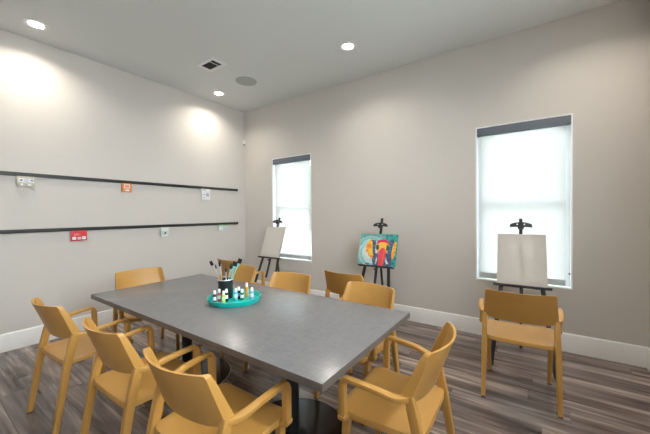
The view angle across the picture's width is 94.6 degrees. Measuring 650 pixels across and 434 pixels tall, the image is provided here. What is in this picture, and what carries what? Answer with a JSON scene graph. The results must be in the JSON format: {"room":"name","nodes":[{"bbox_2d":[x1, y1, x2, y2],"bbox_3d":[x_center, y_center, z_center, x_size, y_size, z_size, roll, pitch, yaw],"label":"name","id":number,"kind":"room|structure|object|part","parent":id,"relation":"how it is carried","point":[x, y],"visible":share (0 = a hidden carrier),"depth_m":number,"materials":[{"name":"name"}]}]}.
{"room":"art studio","nodes":[
{"label":"art studio","id":0,"kind":"room"},
{"bbox_2d":[0,29,245,334],"bbox_3d":[-3.416,-0.272,3.137,0.150,3.347,6.780,0,1,35],"label":"wall","id":1,"kind":"structure","parent":0,"point":[64,113],"depth_m":3.81,"materials":[{"name":"beige paint"}]},
{"bbox_2d":[0,309,118,352],"bbox_3d":[-3.344,1.308,3.095,0.016,0.187,6.450,0,1,35],"label":"baseboard","id":2,"kind":"structure","parent":1,"relation":"attached to","point":[10,341],"depth_m":3.27,"materials":[{"name":"white paint"}]},
{"bbox_2d":[0,171,237,190],"bbox_3d":[-3.321,-0.456,3.118,0.028,0.044,5.962,0,1,35],"label":"rail","id":3,"kind":"object","parent":1,"relation":"attached to","point":[1,172],"visible":1,"depth_m":3.80,"materials":[{"name":"black metal"}]},
{"bbox_2d":[17,176,35,186],"bbox_3d":[-3.222,-0.385,3.235,0.011,0.112,0.145,0,1,35],"label":"card","id":4,"kind":"object","parent":3,"relation":"hanging from","point":[27,181],"visible":1,"depth_m":3.23,"materials":[{"name":"white paper"}]},
{"bbox_2d":[18,178,33,182],"bbox_3d":[-3.219,-0.395,3.231,0.001,0.045,0.119,0,1,35],"label":"print","id":5,"kind":"object","parent":4,"relation":"attached to","point":[20,180],"depth_m":3.23},
{"bbox_2d":[122,183,131,191],"bbox_3d":[-2.666,-0.396,4.038,0.010,0.122,0.122,0,1,35],"label":"card","id":6,"kind":"object","parent":3,"relation":"hanging from","point":[126,187],"visible":1,"depth_m":4.03,"materials":[{"name":"orange paper"}]},
{"bbox_2d":[201,189,209,199],"bbox_3d":[-1.991,-0.380,5.013,0.011,0.187,0.160,0,1,35],"label":"card","id":7,"kind":"object","parent":3,"relation":"hanging from","point":[205,193],"visible":1,"depth_m":5.00,"materials":[{"name":"white paper"}]},
{"bbox_2d":[0,222,237,233],"bbox_3d":[-3.316,0.154,3.125,0.028,0.044,5.962,0,1,35],"label":"rail","id":8,"kind":"object","parent":1,"relation":"attached to","point":[221,223],"visible":1,"depth_m":3.83,"materials":[{"name":"black metal"}]},
{"bbox_2d":[71,230,86,240],"bbox_3d":[-2.962,0.223,3.611,0.010,0.124,0.157,0,1,35],"label":"card","id":9,"kind":"object","parent":8,"relation":"hanging from","point":[78,235],"visible":1,"depth_m":3.60,"materials":[{"name":"red paper"}]},
{"bbox_2d":[161,227,168,236],"bbox_3d":[-2.376,0.220,4.457,0.011,0.147,0.124,0,1,35],"label":"card","id":10,"kind":"object","parent":8,"relation":"hanging from","point":[164,230],"visible":1,"depth_m":4.45,"materials":[{"name":"white paper"}]},
{"bbox_2d":[218,224,226,230],"bbox_3d":[-1.801,0.185,5.288,0.010,0.107,0.178,0,1,35],"label":"card","id":11,"kind":"object","parent":8,"relation":"hanging from","point":[222,227],"visible":1,"depth_m":5.28,"materials":[{"name":"white paper"}]},
{"bbox_2d":[0,0,621,111],"bbox_3d":[-1.157,-2.006,1.545,5.677,0.120,6.780,0,1,35],"label":"ceiling","id":12,"kind":"structure","parent":0,"point":[291,49],"depth_m":3.21,"materials":[{"name":"paint"}]},
{"bbox_2d":[22,18,48,30],"bbox_3d":[-2.923,-1.945,3.035,0.200,0.007,0.200,0,1,35],"label":"recessed light","id":13,"kind":"object","parent":12,"relation":"in","point":[32,23],"visible":1,"depth_m":3.03,"materials":[{"name":"white"}]},
{"bbox_2d":[27,21,43,27],"bbox_3d":[-2.923,-1.945,3.035,0.125,0.005,0.125,0,1,35],"label":"diffuser","id":14,"kind":"object","parent":13,"relation":"attached to","point":[34,24],"depth_m":3.03,"materials":[{"name":"white plastic"}]},
{"bbox_2d":[196,57,226,71],"bbox_3d":[-1.467,-1.965,3.877,0.344,0.010,0.224,0,1,35],"label":"ceiling vent","id":15,"kind":"object","parent":12,"relation":"in","point":[211,64],"visible":1,"depth_m":3.87,"materials":[{"name":"white metal"}]},
{"bbox_2d":[212,91,224,95],"bbox_3d":[-1.700,-1.975,4.803,0.200,0.007,0.200,0,1,35],"label":"recessed light","id":16,"kind":"object","parent":12,"relation":"in","point":[217,93],"visible":1,"depth_m":4.79,"materials":[{"name":"white"}]},
{"bbox_2d":[236,77,256,85],"bbox_3d":[-1.147,-1.975,4.372,0.300,0.006,0.300,0,1,35],"label":"ceiling speaker","id":17,"kind":"object","parent":12,"relation":"attached to","point":[246,81],"visible":1,"depth_m":4.36},
{"bbox_2d":[339,41,356,50],"bbox_3d":[0.266,-1.976,3.479,0.200,0.007,0.200,0,1,35],"label":"recessed light","id":18,"kind":"object","parent":12,"relation":"in","point":[345,46],"visible":1,"depth_m":3.47,"materials":[{"name":"white"}]},
{"bbox_2d":[343,44,352,49],"bbox_3d":[0.266,-1.976,3.479,0.125,0.005,0.125,0,1,35],"label":"diffuser","id":19,"kind":"object","parent":18,"relation":"attached to","point":[345,46],"depth_m":3.48,"materials":[{"name":"white plastic"}]},
{"bbox_2d":[0,320,649,433],"bbox_3d":[-1.129,1.451,1.585,5.677,0.100,6.780,0,1,35],"label":"floor","id":20,"kind":"structure","parent":0,"point":[600,396],"depth_m":2.39,"materials":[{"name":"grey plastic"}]},
{"bbox_2d":[26,297,132,433],"bbox_3d":[-1.802,0.988,2.224,0.586,0.822,0.520,0,1,31],"label":"armchair","id":21,"kind":"object","parent":20,"relation":"on","point":[77,346],"visible":0.7,"depth_m":2.04,"materials":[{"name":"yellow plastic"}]},
{"bbox_3d":[-2.089,1.083,2.197,0.038,0.625,0.144,0,1,31],"label":"leg","id":22,"kind":"part","parent":21,"relation":"part of","materials":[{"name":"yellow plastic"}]},
{"bbox_3d":[-1.894,0.698,2.074,0.478,0.237,0.176,0,1,31],"label":"backrest","id":23,"kind":"part","parent":21,"relation":"part of","materials":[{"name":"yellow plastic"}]},
{"bbox_3d":[-1.696,1.083,1.956,0.038,0.625,0.144,0,1,31],"label":"leg","id":24,"kind":"part","parent":21,"relation":"part of","materials":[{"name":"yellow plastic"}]},
{"bbox_3d":[-1.995,0.864,2.386,0.089,0.224,0.331,0,1,31],"label":"armrest","id":25,"kind":"part","parent":21,"relation":"part of","materials":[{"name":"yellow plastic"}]},
{"bbox_3d":[-1.780,0.965,2.260,0.482,0.046,0.435,0,1,31],"label":"seat","id":26,"kind":"part","parent":21,"relation":"part of","materials":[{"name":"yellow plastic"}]},
{"bbox_3d":[-1.885,1.170,2.516,0.046,0.440,0.072,0,1,31],"label":"leg","id":27,"kind":"part","parent":21,"relation":"part of","materials":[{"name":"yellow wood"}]},
{"bbox_3d":[-1.571,0.863,2.126,0.089,0.224,0.331,0,1,31],"label":"armrest","id":28,"kind":"part","parent":21,"relation":"part of","materials":[{"name":"yellow plastic"}]},
{"bbox_2d":[80,317,201,433],"bbox_3d":[-1.087,0.988,1.776,0.586,0.822,0.520,0,1,34],"label":"armchair","id":29,"kind":"object","parent":20,"relation":"on","point":[130,383],"visible":0.76,"depth_m":1.63,"materials":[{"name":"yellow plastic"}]},
{"bbox_3d":[-1.374,1.082,1.762,0.038,0.625,0.144,0,1,34],"label":"leg","id":30,"kind":"part","parent":29,"relation":"part of","materials":[{"name":"yellow plastic"}]},
{"bbox_3d":[-1.186,0.698,1.630,0.478,0.237,0.176,0,1,34],"label":"backrest","id":31,"kind":"part","parent":29,"relation":"part of","materials":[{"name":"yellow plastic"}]},
{"bbox_3d":[-0.994,1.082,1.503,0.038,0.625,0.144,0,1,34],"label":"leg","id":32,"kind":"part","parent":29,"relation":"part of","materials":[{"name":"yellow plastic"}]},
{"bbox_3d":[-1.271,0.863,1.946,0.089,0.224,0.331,0,1,34],"label":"armrest","id":33,"kind":"part","parent":29,"relation":"part of","materials":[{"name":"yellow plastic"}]},
{"bbox_3d":[-1.063,0.965,1.810,0.482,0.046,0.435,0,1,34],"label":"seat","id":34,"kind":"part","parent":29,"relation":"part of","materials":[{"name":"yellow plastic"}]},
{"bbox_3d":[-0.860,0.863,1.666,0.089,0.224,0.331,0,1,34],"label":"armrest","id":35,"kind":"part","parent":29,"relation":"part of","materials":[{"name":"yellow plastic"}]},
{"bbox_2d":[112,267,179,350],"bbox_3d":[-1.847,0.979,3.106,0.520,0.822,0.586,0,1,41],"label":"armchair","id":36,"kind":"object","parent":20,"relation":"on","point":[136,277],"visible":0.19,"depth_m":3.18,"materials":[{"name":"yellow plastic"}]},
{"bbox_3d":[-2.129,1.074,3.046,0.144,0.625,0.038,0,1,41],"label":"leg","id":37,"kind":"part","parent":36,"relation":"part of","materials":[{"name":"yellow plastic"}]},
{"bbox_3d":[-1.981,0.858,2.890,0.331,0.224,0.089,0,1,41],"label":"armrest","id":38,"kind":"part","parent":36,"relation":"part of","materials":[{"name":"yellow plastic"}]},
{"bbox_3d":[-1.815,0.956,3.078,0.435,0.046,0.482,0,1,41],"label":"seat","id":39,"kind":"part","parent":36,"relation":"part of","materials":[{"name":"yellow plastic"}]},
{"bbox_3d":[-1.980,0.686,3.214,0.176,0.237,0.478,0,1,41],"label":"backrest","id":40,"kind":"part","parent":36,"relation":"part of","materials":[{"name":"yellow plastic"}]},
{"bbox_3d":[-1.829,1.067,3.395,0.144,0.625,0.038,0,1,41],"label":"leg","id":41,"kind":"part","parent":36,"relation":"part of","materials":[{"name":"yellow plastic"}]},
{"bbox_3d":[-1.546,1.160,3.145,0.072,0.440,0.046,0,1,41],"label":"leg","id":42,"kind":"part","parent":36,"relation":"part of","materials":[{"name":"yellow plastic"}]},
{"bbox_2d":[143,347,292,433],"bbox_3d":[-0.506,0.987,1.381,0.586,0.822,0.520,0,1,33],"label":"armchair","id":43,"kind":"object","parent":20,"relation":"on","point":[199,405],"visible":1,"depth_m":1.32,"materials":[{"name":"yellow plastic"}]},
{"bbox_3d":[-0.793,1.082,1.362,0.038,0.625,0.144,0,1,33],"label":"leg","id":44,"kind":"part","parent":43,"relation":"part of","materials":[{"name":"yellow plastic"}]},
{"bbox_3d":[-0.602,0.697,1.234,0.478,0.237,0.176,0,1,33],"label":"backrest","id":45,"kind":"part","parent":43,"relation":"part of","materials":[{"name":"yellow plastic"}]},
{"bbox_3d":[-0.694,0.863,1.548,0.089,0.224,0.331,0,1,33],"label":"armrest","id":46,"kind":"part","parent":43,"relation":"part of","materials":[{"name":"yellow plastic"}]},
{"bbox_3d":[-0.483,0.964,1.416,0.482,0.046,0.435,0,1,33],"label":"seat","id":47,"kind":"part","parent":43,"relation":"part of","materials":[{"name":"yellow plastic"}]},
{"bbox_3d":[-0.408,1.082,1.110,0.038,0.625,0.144,0,1,33],"label":"leg","id":48,"kind":"part","parent":43,"relation":"part of","materials":[{"name":"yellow plastic"}]},
{"bbox_3d":[-0.278,0.863,1.276,0.089,0.224,0.331,0,1,33],"label":"armrest","id":49,"kind":"part","parent":43,"relation":"part of","materials":[{"name":"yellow plastic"}]},
{"bbox_3d":[-0.206,1.169,1.431,0.046,0.440,0.072,0,1,33],"label":"leg","id":50,"kind":"part","parent":43,"relation":"part of","materials":[{"name":"yellow plastic"}]},
{"bbox_2d":[199,264,256,357],"bbox_3d":[-1.040,0.970,3.266,0.586,0.822,0.520,0,1,41],"label":"armchair","id":51,"kind":"object","parent":20,"relation":"on","point":[244,273],"visible":0.16,"depth_m":3.43,"materials":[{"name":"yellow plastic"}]},
{"bbox_3d":[-0.931,0.675,3.393,0.478,0.237,0.176,0,1,41],"label":"backrest","id":52,"kind":"part","parent":51,"relation":"part of","materials":[{"name":"yellow plastic"}]},
{"bbox_2d":[217,258,264,285],"bbox_3d":[-1.161,0.962,4.079,0.586,0.822,0.520,0,1,40],"label":"armchair","id":53,"kind":"object","parent":20,"relation":"on","point":[224,263],"visible":0.23,"depth_m":3.96,"materials":[{"name":"yellow plastic"}]},
{"bbox_3d":[-1.274,0.672,3.943,0.478,0.237,0.176,0,1,40],"label":"backrest","id":54,"kind":"part","parent":53,"relation":"part of","materials":[{"name":"yellow plastic"}]},
{"bbox_3d":[-0.946,0.837,3.949,0.089,0.224,0.331,0,1,40],"label":"armrest","id":55,"kind":"part","parent":53,"relation":"part of","materials":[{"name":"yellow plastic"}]},
{"bbox_2d":[91,274,409,433],"bbox_3d":[-0.694,1.015,2.253,2.367,0.750,1.010,0,1,35],"label":"conference table","id":56,"kind":"object","parent":20,"relation":"on","point":[311,341],"visible":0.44,"depth_m":1.88,"materials":[{"name":"grey laminate"}]},
{"bbox_2d":[207,289,260,307],"bbox_3d":[-0.690,0.619,2.295,0.398,0.041,0.398,0,1,35],"label":"round tray","id":57,"kind":"object","parent":56,"relation":"on","point":[231,303],"visible":0.71,"depth_m":2.20,"materials":[{"name":"teal plastic"}]},
{"bbox_2d":[213,290,216,301],"bbox_3d":[-0.813,0.589,2.212,0.028,0.092,0.027,0,1,35],"label":"paint bottle","id":58,"kind":"object","parent":57,"relation":"on","point":[214,291],"visible":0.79,"depth_m":2.20,"materials":[{"name":"white plastic"}]},
{"bbox_2d":[217,289,220,301],"bbox_3d":[-0.792,0.587,2.247,0.028,0.094,0.027,0,1,35],"label":"paint bottle","id":59,"kind":"object","parent":57,"relation":"on","point":[219,290],"visible":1,"depth_m":2.24,"materials":[{"name":"plastic"}]},
{"bbox_2d":[222,291,225,302],"bbox_3d":[-0.750,0.590,2.217,0.028,0.088,0.027,0,1,35],"label":"paint bottle","id":60,"kind":"object","parent":57,"relation":"on","point":[223,292],"visible":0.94,"depth_m":2.21,"materials":[{"name":"green plastic"}]},
{"bbox_2d":[218,277,232,298],"bbox_3d":[-0.779,0.558,2.353,0.120,0.149,0.120,0,1,35],"label":"cup","id":61,"kind":"object","parent":57,"relation":"on","point":[223,284],"visible":0.67,"depth_m":2.31,"materials":[{"name":"ceramic"}]},
{"bbox_2d":[230,261,237,279],"bbox_3d":[-0.726,0.484,2.332,0.099,0.281,0.014,0,1,6],"label":"paintbrush","id":62,"kind":"object","parent":61,"relation":"in","point":[234,264],"visible":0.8,"depth_m":2.32,"materials":[{"name":"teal plastic"}]},
{"bbox_2d":[232,258,241,278],"bbox_3d":[-0.723,0.475,2.367,0.141,0.298,0.017,-1,1,-12],"label":"paintbrush","id":63,"kind":"object","parent":61,"relation":"in","point":[239,261],"visible":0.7,"depth_m":2.37,"materials":[{"name":"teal plastic"}]},
{"bbox_2d":[225,289,227,301],"bbox_3d":[-0.741,0.588,2.256,0.028,0.092,0.027,0,1,35],"label":"paint bottle","id":64,"kind":"object","parent":57,"relation":"on","point":[226,290],"visible":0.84,"depth_m":2.25,"materials":[{"name":"white plastic"}]},
{"bbox_2d":[234,288,237,300],"bbox_3d":[-0.679,0.588,2.284,0.028,0.090,0.027,0,1,35],"label":"paint bottle","id":65,"kind":"object","parent":57,"relation":"on","point":[235,289],"visible":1,"depth_m":2.27,"materials":[{"name":"plastic"}]},
{"bbox_2d":[237,287,240,298],"bbox_3d":[-0.667,0.586,2.320,0.028,0.092,0.027,0,1,35],"label":"paint bottle","id":66,"kind":"object","parent":57,"relation":"on","point":[238,288],"visible":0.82,"depth_m":2.31,"materials":[{"name":"plastic"}]},
{"bbox_2d":[240,289,243,299],"bbox_3d":[-0.632,0.591,2.286,0.028,0.082,0.027,0,1,35],"label":"paint bottle","id":67,"kind":"object","parent":57,"relation":"on","point":[242,292],"visible":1,"depth_m":2.28,"materials":[{"name":"plastic"}]},
{"bbox_2d":[245,283,248,296],"bbox_3d":[-0.622,0.577,2.384,0.028,0.108,0.027,0,1,35],"label":"paint bottle","id":68,"kind":"object","parent":57,"relation":"on","point":[246,284],"visible":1,"depth_m":2.37,"materials":[{"name":"orange plastic"}]},
{"bbox_2d":[250,287,253,298],"bbox_3d":[-0.563,0.588,2.308,0.028,0.088,0.027,0,1,35],"label":"paint bottle","id":69,"kind":"object","parent":57,"relation":"on","point":[251,290],"visible":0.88,"depth_m":2.30,"materials":[{"name":"plastic"}]},
{"bbox_2d":[254,218,281,281],"bbox_3d":[-0.888,0.687,4.912,0.516,1.347,0.533,0,1,33],"label":"easel","id":70,"kind":"object","parent":20,"relation":"on","point":[278,221],"visible":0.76,"depth_m":4.91,"materials":[{"name":"black paint"}]},
{"bbox_3d":[-1.065,0.789,4.971,0.455,1.145,0.039,-1,1,-40],"label":"leg","id":71,"kind":"part","parent":70,"relation":"part of","materials":[{"name":"black paint"}]},
{"bbox_2d":[260,227,285,257],"bbox_3d":[-0.861,0.411,4.954,0.406,0.484,0.188,0,1,33],"label":"canvas","id":72,"kind":"object","parent":70,"relation":"on","point":[273,240],"visible":1,"depth_m":4.94,"materials":[{"name":"beige fabric"}]},
{"bbox_3d":[-0.765,0.789,4.772,0.156,1.145,0.432,0,1,33],"label":"leg","id":73,"kind":"part","parent":70,"relation":"part of","materials":[{"name":"black paint"}]},
{"bbox_2d":[243,272,310,380],"bbox_3d":[-0.417,0.971,2.775,0.586,0.822,0.520,0,1,29],"label":"armchair","id":74,"kind":"object","parent":20,"relation":"on","point":[298,282],"visible":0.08,"depth_m":2.96,"materials":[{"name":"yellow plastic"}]},
{"bbox_3d":[-0.709,1.159,2.707,0.046,0.440,0.072,0,1,29],"label":"leg","id":75,"kind":"part","parent":74,"relation":"part of","materials":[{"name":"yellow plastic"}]},
{"bbox_3d":[-0.336,0.676,2.922,0.478,0.237,0.176,0,1,29],"label":"backrest","id":76,"kind":"part","parent":74,"relation":"part of","materials":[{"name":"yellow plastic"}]},
{"bbox_2d":[324,270,364,299],"bbox_3d":[0.292,0.960,3.165,0.586,0.822,0.520,0,1,37],"label":"armchair","id":77,"kind":"object","parent":20,"relation":"on","point":[336,283],"visible":0.3,"depth_m":3.02,"materials":[{"name":"yellow plastic"}]},
{"bbox_3d":[0.004,1.055,3.166,0.038,0.625,0.144,0,1,37],"label":"leg","id":78,"kind":"part","parent":77,"relation":"part of","materials":[{"name":"yellow plastic"}]},
{"bbox_2d":[314,281,399,425],"bbox_3d":[0.244,0.971,2.312,0.586,0.822,0.520,0,1,42],"label":"armchair","id":79,"kind":"object","parent":20,"relation":"on","point":[373,294],"visible":0.27,"depth_m":2.40,"materials":[{"name":"yellow plastic"}]},
{"bbox_3d":[-0.056,1.158,2.312,0.046,0.440,0.072,0,1,42],"label":"leg","id":80,"kind":"part","parent":79,"relation":"part of","materials":[{"name":"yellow plastic"}]},
{"bbox_3d":[0.278,1.159,2.014,0.046,0.440,0.072,0,1,42],"label":"leg","id":81,"kind":"part","parent":79,"relation":"part of","materials":[{"name":"yellow wood"}]},
{"bbox_3d":[0.357,0.676,2.438,0.478,0.237,0.176,0,1,42],"label":"backrest","id":82,"kind":"part","parent":79,"relation":"part of","materials":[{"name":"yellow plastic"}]},
{"bbox_3d":[0.403,0.847,2.117,0.089,0.224,0.331,0,1,42],"label":"armrest","id":83,"kind":"part","parent":79,"relation":"part of","materials":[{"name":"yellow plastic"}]},
{"bbox_3d":[0.216,0.949,2.280,0.482,0.046,0.435,0,1,42],"label":"seat","id":84,"kind":"part","parent":79,"relation":"part of","materials":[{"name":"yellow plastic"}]},
{"bbox_3d":[0.533,1.061,2.291,0.038,0.625,0.144,0,1,42],"label":"leg","id":85,"kind":"part","parent":79,"relation":"part of","materials":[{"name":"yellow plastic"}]},
{"bbox_2d":[358,218,393,286],"bbox_3d":[0.664,0.690,3.817,0.516,1.343,0.512,0,1,34],"label":"easel","id":86,"kind":"object","parent":20,"relation":"on","point":[381,224],"visible":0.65,"depth_m":3.85,"materials":[{"name":"black paint"}]},
{"bbox_3d":[0.475,0.811,3.857,0.393,1.102,0.040,-1,1,-37],"label":"leg","id":87,"kind":"part","parent":86,"relation":"part of","materials":[{"name":"black paint"}]},
{"bbox_2d":[358,233,398,266],"bbox_3d":[0.672,0.417,3.829,0.508,0.393,0.138,0,1,34],"label":"painting","id":88,"kind":"object","parent":86,"relation":"on","point":[375,249],"visible":1,"depth_m":3.81,"materials":[{"name":"paint"}]},
{"bbox_3d":[0.755,0.884,3.953,0.024,0.949,0.190,0,1,34],"label":"leg","id":89,"kind":"part","parent":86,"relation":"part of","materials":[{"name":"black paint"}]},
{"bbox_3d":[0.774,0.811,3.658,0.040,1.102,0.393,0,1,14],"label":"leg","id":90,"kind":"part","parent":86,"relation":"part of","materials":[{"name":"black paint"}]},
{"bbox_2d":[337,322,455,433],"bbox_3d":[0.390,0.978,1.542,0.520,0.822,0.586,0,1,33],"label":"armchair","id":91,"kind":"object","parent":20,"relation":"on","point":[385,400],"visible":1,"depth_m":1.43,"materials":[{"name":"yellow plastic"}]},
{"bbox_3d":[0.099,1.166,1.470,0.072,0.440,0.046,0,1,33],"label":"leg","id":92,"kind":"part","parent":91,"relation":"part of","materials":[{"name":"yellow plastic"}]},
{"bbox_3d":[0.219,0.858,1.355,0.331,0.224,0.089,0,1,33],"label":"armrest","id":93,"kind":"part","parent":91,"relation":"part of","materials":[{"name":"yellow plastic"}]},
{"bbox_3d":[0.354,0.956,1.565,0.435,0.046,0.482,0,1,33],"label":"seat","id":94,"kind":"part","parent":91,"relation":"part of","materials":[{"name":"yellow plastic"}]},
{"bbox_3d":[0.494,0.851,1.770,0.331,0.224,0.089,0,1,33],"label":"armrest","id":95,"kind":"part","parent":91,"relation":"part of","materials":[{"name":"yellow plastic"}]},
{"bbox_3d":[0.409,1.074,1.255,0.144,0.625,0.038,0,1,33],"label":"leg","id":96,"kind":"part","parent":91,"relation":"part of","materials":[{"name":"yellow plastic"}]},
{"bbox_3d":[0.531,0.686,1.444,0.176,0.237,0.478,0,1,33],"label":"backrest","id":97,"kind":"part","parent":91,"relation":"part of","materials":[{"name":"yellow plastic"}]},
{"bbox_3d":[0.663,1.067,1.639,0.144,0.625,0.038,0,1,33],"label":"leg","id":98,"kind":"part","parent":91,"relation":"part of","materials":[{"name":"yellow plastic"}]},
{"bbox_2d":[479,288,563,418],"bbox_3d":[1.534,0.959,2.375,0.586,0.822,0.520,0,1,32],"label":"armchair","id":99,"kind":"object","parent":20,"relation":"on","point":[539,310],"visible":1,"depth_m":2.24,"materials":[{"name":"yellow plastic"}]},
{"bbox_3d":[1.342,0.835,2.537,0.089,0.224,0.331,0,1,32],"label":"armrest","id":100,"kind":"part","parent":99,"relation":"part of","materials":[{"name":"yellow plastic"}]},
{"bbox_3d":[1.247,1.054,2.348,0.038,0.625,0.144,0,1,32],"label":"leg","id":101,"kind":"part","parent":99,"relation":"part of","materials":[{"name":"yellow plastic"}]},
{"bbox_3d":[1.452,1.141,2.667,0.046,0.440,0.072,0,1,32],"label":"leg","id":102,"kind":"part","parent":99,"relation":"part of","materials":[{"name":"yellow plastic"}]},
{"bbox_3d":[1.556,0.936,2.411,0.482,0.046,0.435,0,1,32],"label":"seat","id":103,"kind":"part","parent":99,"relation":"part of","materials":[{"name":"yellow plastic"}]},
{"bbox_3d":[1.441,0.669,2.225,0.478,0.237,0.176,0,1,32],"label":"backrest","id":104,"kind":"part","parent":99,"relation":"part of","materials":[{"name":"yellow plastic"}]},
{"bbox_3d":[1.833,1.141,2.432,0.046,0.440,0.072,0,1,32],"label":"leg","id":105,"kind":"part","parent":99,"relation":"part of","materials":[{"name":"yellow plastic"}]},
{"bbox_3d":[1.639,1.054,2.106,0.038,0.625,0.144,0,1,32],"label":"leg","id":106,"kind":"part","parent":99,"relation":"part of","materials":[{"name":"yellow plastic"}]},
{"bbox_3d":[1.765,0.834,2.276,0.089,0.224,0.331,0,1,32],"label":"armrest","id":107,"kind":"part","parent":99,"relation":"part of","materials":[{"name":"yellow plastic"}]},
{"bbox_2d":[491,219,555,378],"bbox_3d":[1.883,0.691,2.877,0.516,1.342,0.558,0,1,32],"label":"easel","id":108,"kind":"object","parent":20,"relation":"on","point":[520,225],"visible":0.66,"depth_m":2.83,"materials":[{"name":"black paint"}]},
{"bbox_3d":[1.708,0.793,2.936,0.492,1.140,0.039,-1,1,-43],"label":"leg","id":109,"kind":"part","parent":108,"relation":"part of","materials":[{"name":"black paint"}]},
{"bbox_2d":[497,234,547,287],"bbox_3d":[1.920,0.414,2.936,0.406,0.479,0.203,0,1,32],"label":"canvas","id":110,"kind":"object","parent":108,"relation":"on","point":[521,258],"visible":0.98,"depth_m":2.92,"materials":[{"name":"beige fabric"}]},
{"bbox_3d":[2.013,0.792,2.746,0.039,1.140,0.492,0,1,17],"label":"leg","id":111,"kind":"part","parent":108,"relation":"part of","materials":[{"name":"black paint"}]},
{"bbox_2d":[244,0,649,346],"bbox_3d":[0.734,-0.319,4.278,5.377,3.347,0.180,0,1,35],"label":"wall","id":112,"kind":"structure","parent":0,"point":[397,145],"depth_m":3.54,"materials":[{"name":"beige paint"}]},
{"bbox_2d":[272,153,311,261],"bbox_3d":[-0.526,-0.152,5.152,0.867,1.754,0.180,0,1,35],"label":"window","id":113,"kind":"structure","parent":112,"relation":"in","point":[273,166],"depth_m":5.31,"materials":[{"name":"white plastic"}]},
{"bbox_2d":[273,154,310,259],"bbox_3d":[-0.553,-0.156,5.112,0.841,1.719,0.078,0,1,35],"label":"roller blind","id":114,"kind":"object","parent":113,"relation":"attached to","point":[292,174],"visible":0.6,"depth_m":5.09,"materials":[{"name":"fabric"}]},
{"bbox_2d":[254,279,648,367],"bbox_3d":[0.698,1.263,4.211,5.361,0.187,0.016,0,1,35],"label":"baseboard","id":115,"kind":"structure","parent":112,"relation":"attached to","point":[630,354],"depth_m":2.98,"materials":[{"name":"white paint"}]},
{"bbox_2d":[476,113,572,289],"bbox_3d":[2.153,-0.152,3.298,0.870,1.754,0.180,0,1,35],"label":"window","id":116,"kind":"structure","parent":112,"relation":"in","point":[569,250],"depth_m":3.08,"materials":[{"name":"white plastic"}]},
{"bbox_2d":[477,115,570,285],"bbox_3d":[2.126,-0.156,3.259,0.844,1.719,0.078,0,1,35],"label":"roller blind","id":117,"kind":"object","parent":116,"relation":"attached to","point":[522,165],"visible":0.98,"depth_m":3.22,"materials":[{"name":"fabric"}]},
{"bbox_3d":[2.460,-0.184,3.027,0.003,1.495,0.021,0,1,8],"label":"bead chain","id":118,"kind":"part","parent":117,"relation":"part of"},
{"bbox_2d":[649,188,649,347],"bbox_3d":[1.129,-0.273,-0.008,0.150,3.347,6.780,0,1,35],"label":"wall","id":119,"kind":"structure","parent":0,"point":[649,188],"depth_m":2.67,"materials":[{"name":"beige paint"}]},
{"bbox_2d":[647,348,649,371],"bbox_3d":[1.061,1.308,0.039,0.016,0.187,6.434,0,1,35],"label":"baseboard","id":120,"kind":"structure","parent":119,"relation":"attached to","point":[648,349],"depth_m":2.65,"materials":[{"name":"white paint"}]}
]}

